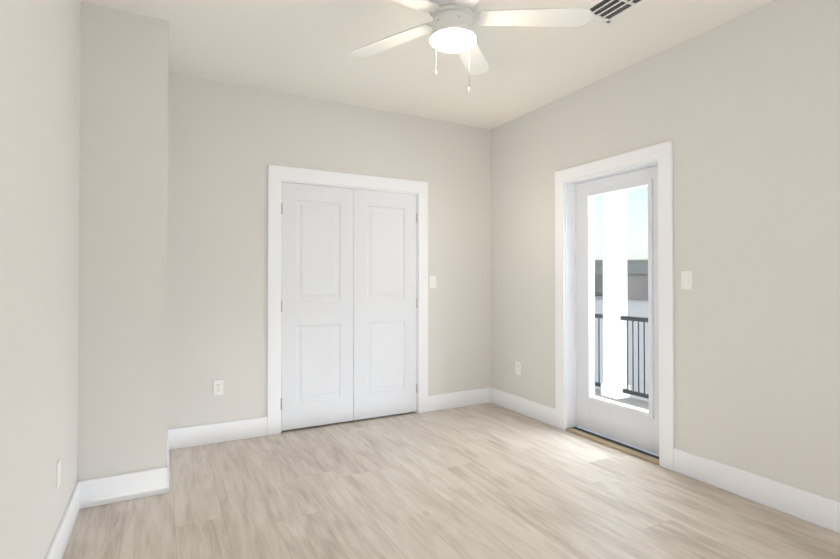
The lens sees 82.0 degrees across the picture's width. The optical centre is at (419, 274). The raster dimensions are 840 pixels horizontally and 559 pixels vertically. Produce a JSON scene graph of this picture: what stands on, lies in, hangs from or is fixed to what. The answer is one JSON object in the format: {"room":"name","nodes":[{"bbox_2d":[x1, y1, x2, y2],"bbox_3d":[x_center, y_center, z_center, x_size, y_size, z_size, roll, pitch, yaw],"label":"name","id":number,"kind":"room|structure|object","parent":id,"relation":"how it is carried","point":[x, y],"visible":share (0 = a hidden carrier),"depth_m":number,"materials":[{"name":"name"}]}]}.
{"room":"empty bedroom","nodes":[
{"label":"empty bedroom","id":0,"kind":"room"},
{"bbox_2d":[0,0,80,558],"bbox_3d":[-1.194,-0.128,1.207,0.160,2.785,5.100,0,-1,-28],"label":"wall","id":1,"kind":"structure","parent":0,"point":[39,155],"depth_m":1.79,"materials":[{"name":"white paint"}]},
{"bbox_2d":[56,459,60,489],"bbox_3d":[-1.599,0.883,2.137,0.007,0.116,0.072,0,-1,-28],"label":"outlet","id":2,"kind":"object","parent":1,"relation":"attached to","point":[58,473],"visible":0.98,"depth_m":2.12,"materials":[{"name":"white plastic"}]},
{"bbox_2d":[45,480,84,558],"bbox_3d":[-0.929,1.186,0.882,0.015,0.150,3.980,0,-1,-28],"label":"baseboard","id":3,"kind":"structure","parent":1,"relation":"attached to","point":[57,548],"depth_m":2.29,"materials":[{"name":"white wood"}]},
{"bbox_2d":[77,1,168,481],"bbox_3d":[-1.868,-0.109,3.103,0.431,2.785,0.800,0,-1,-28],"label":"wall","id":4,"kind":"structure","parent":0,"point":[123,270],"depth_m":2.75,"materials":[{"name":"white paint"}]},
{"bbox_2d":[85,468,160,507],"bbox_3d":[-1.668,1.205,2.735,0.390,0.150,0.015,0,-1,-28],"label":"baseboard","id":5,"kind":"structure","parent":4,"relation":"attached to","point":[135,485],"depth_m":2.72,"materials":[{"name":"white wood"}]},
{"bbox_2d":[161,429,172,493],"bbox_3d":[-1.667,1.209,3.187,0.015,0.150,0.815,0,-1,-28],"label":"baseboard","id":6,"kind":"structure","parent":4,"relation":"attached to","point":[164,471],"depth_m":2.83,"materials":[{"name":"white wood"}]},
{"bbox_2d":[167,72,490,428],"bbox_3d":[-0.727,-0.098,4.254,3.527,2.785,0.160,0,-1,-28],"label":"wall","id":7,"kind":"structure","parent":0,"point":[228,143],"depth_m":3.86,"materials":[{"name":"white paint"}]},
{"bbox_2d":[213,380,222,395],"bbox_3d":[-1.549,0.869,3.711,0.072,0.116,0.008,0,-1,-28],"label":"outlet","id":8,"kind":"object","parent":7,"relation":"attached to","point":[217,387],"visible":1,"depth_m":3.71,"materials":[{"name":"white plastic"}]},
{"bbox_2d":[173,417,266,448],"bbox_3d":[-1.535,1.214,3.710,0.702,0.150,0.015,0,-1,-28],"label":"baseboard","id":9,"kind":"structure","parent":7,"relation":"attached to","point":[191,436],"depth_m":3.70,"materials":[{"name":"white wood"}]},
{"bbox_2d":[281,182,353,430],"bbox_3d":[-0.866,0.261,4.104,0.626,2.033,0.044,0,-1,-28],"label":"closet door","id":10,"kind":"structure","parent":7,"relation":"in","point":[317,306],"depth_m":4.09,"materials":[{"name":"white wood"}]},
{"bbox_2d":[267,165,427,434],"bbox_3d":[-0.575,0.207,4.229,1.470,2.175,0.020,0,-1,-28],"label":"trim","id":11,"kind":"structure","parent":7,"relation":"attached to","point":[277,175],"depth_m":4.01,"materials":[{"name":"white wood"}]},
{"bbox_2d":[353,189,416,419],"bbox_3d":[-0.310,0.264,4.400,0.626,2.033,0.044,0,-1,-28],"label":"closet door","id":12,"kind":"structure","parent":7,"relation":"in","point":[384,346],"depth_m":4.38,"materials":[{"name":"white wood"}]},
{"bbox_2d":[430,276,435,287],"bbox_3d":[0.124,0.073,4.609,0.072,0.116,0.010,0,-1,-28],"label":"light switch","id":13,"kind":"object","parent":7,"relation":"attached to","point":[432,281],"visible":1,"depth_m":4.61,"materials":[{"name":"white plastic"}]},
{"bbox_2d":[428,388,488,411],"bbox_3d":[0.385,1.225,4.732,0.708,0.150,0.015,0,-1,-28],"label":"baseboard","id":14,"kind":"structure","parent":7,"relation":"attached to","point":[478,396],"depth_m":4.71,"materials":[{"name":"white wood"}]},
{"bbox_2d":[81,0,773,129],"bbox_3d":[0.330,-1.572,2.112,3.687,0.120,5.240,0,-1,-28],"label":"ceiling","id":15,"kind":"structure","parent":0,"point":[305,48],"depth_m":3.24,"materials":[{"name":"white paint"}]},
{"bbox_2d":[350,0,591,93],"bbox_3d":[0.140,-1.173,2.270,1.242,0.675,1.251,0,-1,-28],"label":"ceiling fan","id":16,"kind":"object","parent":15,"relation":"hanging from","point":[450,26],"visible":1,"depth_m":2.29,"materials":[{"name":"white"}]},
{"bbox_2d":[585,0,647,22],"bbox_3d":[1.107,-1.500,2.638,0.240,0.013,0.400,0,-1,-28],"label":"ceiling vent","id":17,"kind":"object","parent":15,"relation":"in","point":[607,11],"visible":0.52,"depth_m":2.72,"materials":[{"name":"white metal"}]},
{"bbox_2d":[62,403,839,558],"bbox_3d":[0.330,1.323,2.083,3.687,0.100,5.240,0,-1,-28],"label":"floor","id":18,"kind":"structure","parent":0,"point":[487,481],"depth_m":2.67,"materials":[{"name":"brown wood"}]},
{"bbox_2d":[491,0,839,501],"bbox_3d":[1.958,-0.112,2.793,0.160,2.785,4.940,0,-1,-28],"label":"wall","id":19,"kind":"structure","parent":0,"point":[742,112],"depth_m":2.85,"materials":[{"name":"white paint"}]},
{"bbox_2d":[516,362,520,374],"bbox_3d":[0.925,0.883,4.545,0.008,0.116,0.072,0,-1,-28],"label":"outlet","id":20,"kind":"object","parent":19,"relation":"attached to","point":[518,367],"visible":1,"depth_m":4.54,"materials":[{"name":"white plastic"}]},
{"bbox_2d":[489,388,555,426],"bbox_3d":[0.938,1.222,4.509,0.015,0.150,0.930,0,-1,-28],"label":"baseboard","id":21,"kind":"structure","parent":19,"relation":"attached to","point":[546,414],"depth_m":4.45,"materials":[{"name":"white wood"}]},
{"bbox_2d":[565,160,657,427],"bbox_3d":[1.485,0.254,3.677,0.160,2.070,0.880,0,-1,-28],"label":"trim","id":22,"kind":"structure","parent":19,"relation":"attached to","point":[570,287],"depth_m":4.03,"materials":[{"name":"white wood"}]},
{"bbox_2d":[566,427,658,464],"bbox_3d":[1.493,1.279,3.671,0.202,0.020,0.850,0,-1,-28],"label":"threshold","id":23,"kind":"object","parent":19,"relation":"attached to","point":[624,447],"depth_m":3.60,"materials":[{"name":"beige wood"}]},
{"bbox_2d":[555,140,674,470],"bbox_3d":[1.406,0.206,3.635,0.020,2.165,1.070,0,-1,-28],"label":"door frame","id":24,"kind":"structure","parent":19,"relation":"attached to","point":[662,153],"depth_m":3.24,"materials":[{"name":"white wood"}]},
{"bbox_2d":[576,165,658,454],"bbox_3d":[1.525,0.251,3.693,0.069,2.028,0.852,0,-1,-28],"label":"patio door","id":25,"kind":"structure","parent":19,"relation":"in","point":[634,426],"depth_m":3.73,"materials":[{"name":"white wood"}]},
{"bbox_2d":[681,271,691,288],"bbox_3d":[1.704,0.036,3.087,0.010,0.116,0.072,0,-1,-28],"label":"light switch","id":26,"kind":"object","parent":19,"relation":"attached to","point":[686,279],"visible":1,"depth_m":3.08,"materials":[{"name":"white plastic"}]},
{"bbox_2d":[674,448,839,532],"bbox_3d":[2.305,1.197,1.940,0.015,0.150,2.750,0,-1,-28],"label":"baseboard","id":27,"kind":"structure","parent":19,"relation":"attached to","point":[821,511],"depth_m":2.68,"materials":[{"name":"white wood"}]},
{"label":"outside","id":28,"kind":"structure","parent":0,"visible":0},
{"bbox_2d":[595,388,648,409],"bbox_3d":[2.090,1.472,4.423,1.620,0.150,8.000,0,-1,-28],"label":"floor","id":29,"kind":"structure","parent":28,"point":[633,402],"depth_m":5.34,"materials":[{"name":"grey concrete"}]},
{"bbox_2d":[601,191,629,398],"bbox_3d":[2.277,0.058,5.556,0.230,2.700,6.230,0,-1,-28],"label":"porch column","id":30,"kind":"structure","parent":29,"relation":"on","point":[618,257],"depth_m":5.52,"materials":[{"name":"white"}]},
{"bbox_2d":[595,314,648,398],"bbox_3d":[2.277,0.905,5.547,0.060,0.865,5.810,0,-1,-28],"label":"balcony railing","id":31,"kind":"object","parent":30,"relation":"attached to","point":[632,391],"depth_m":5.37,"materials":[{"name":"grey metal"}]},
{"bbox_2d":[595,296,648,401],"bbox_3d":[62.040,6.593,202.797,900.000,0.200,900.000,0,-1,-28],"label":"ground","id":32,"kind":"structure","parent":28,"point":[635,304],"depth_m":32.01,"materials":[{"name":"grey"}]},
{"bbox_2d":[594,259,647,295],"bbox_3d":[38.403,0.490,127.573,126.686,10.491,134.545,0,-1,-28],"label":"tree","id":33,"kind":"object","parent":32,"relation":"on","point":[599,277],"depth_m":125.11,"materials":[{"name":"grey plant"}]},
{"bbox_2d":[601,264,647,299],"bbox_3d":[30.623,0.386,93.676,90.012,10.017,77.063,0,-1,-28],"label":"houses","id":34,"kind":"structure","parent":32,"relation":"on","point":[636,275],"depth_m":103.05,"materials":[{"name":"grey"}]}
]}

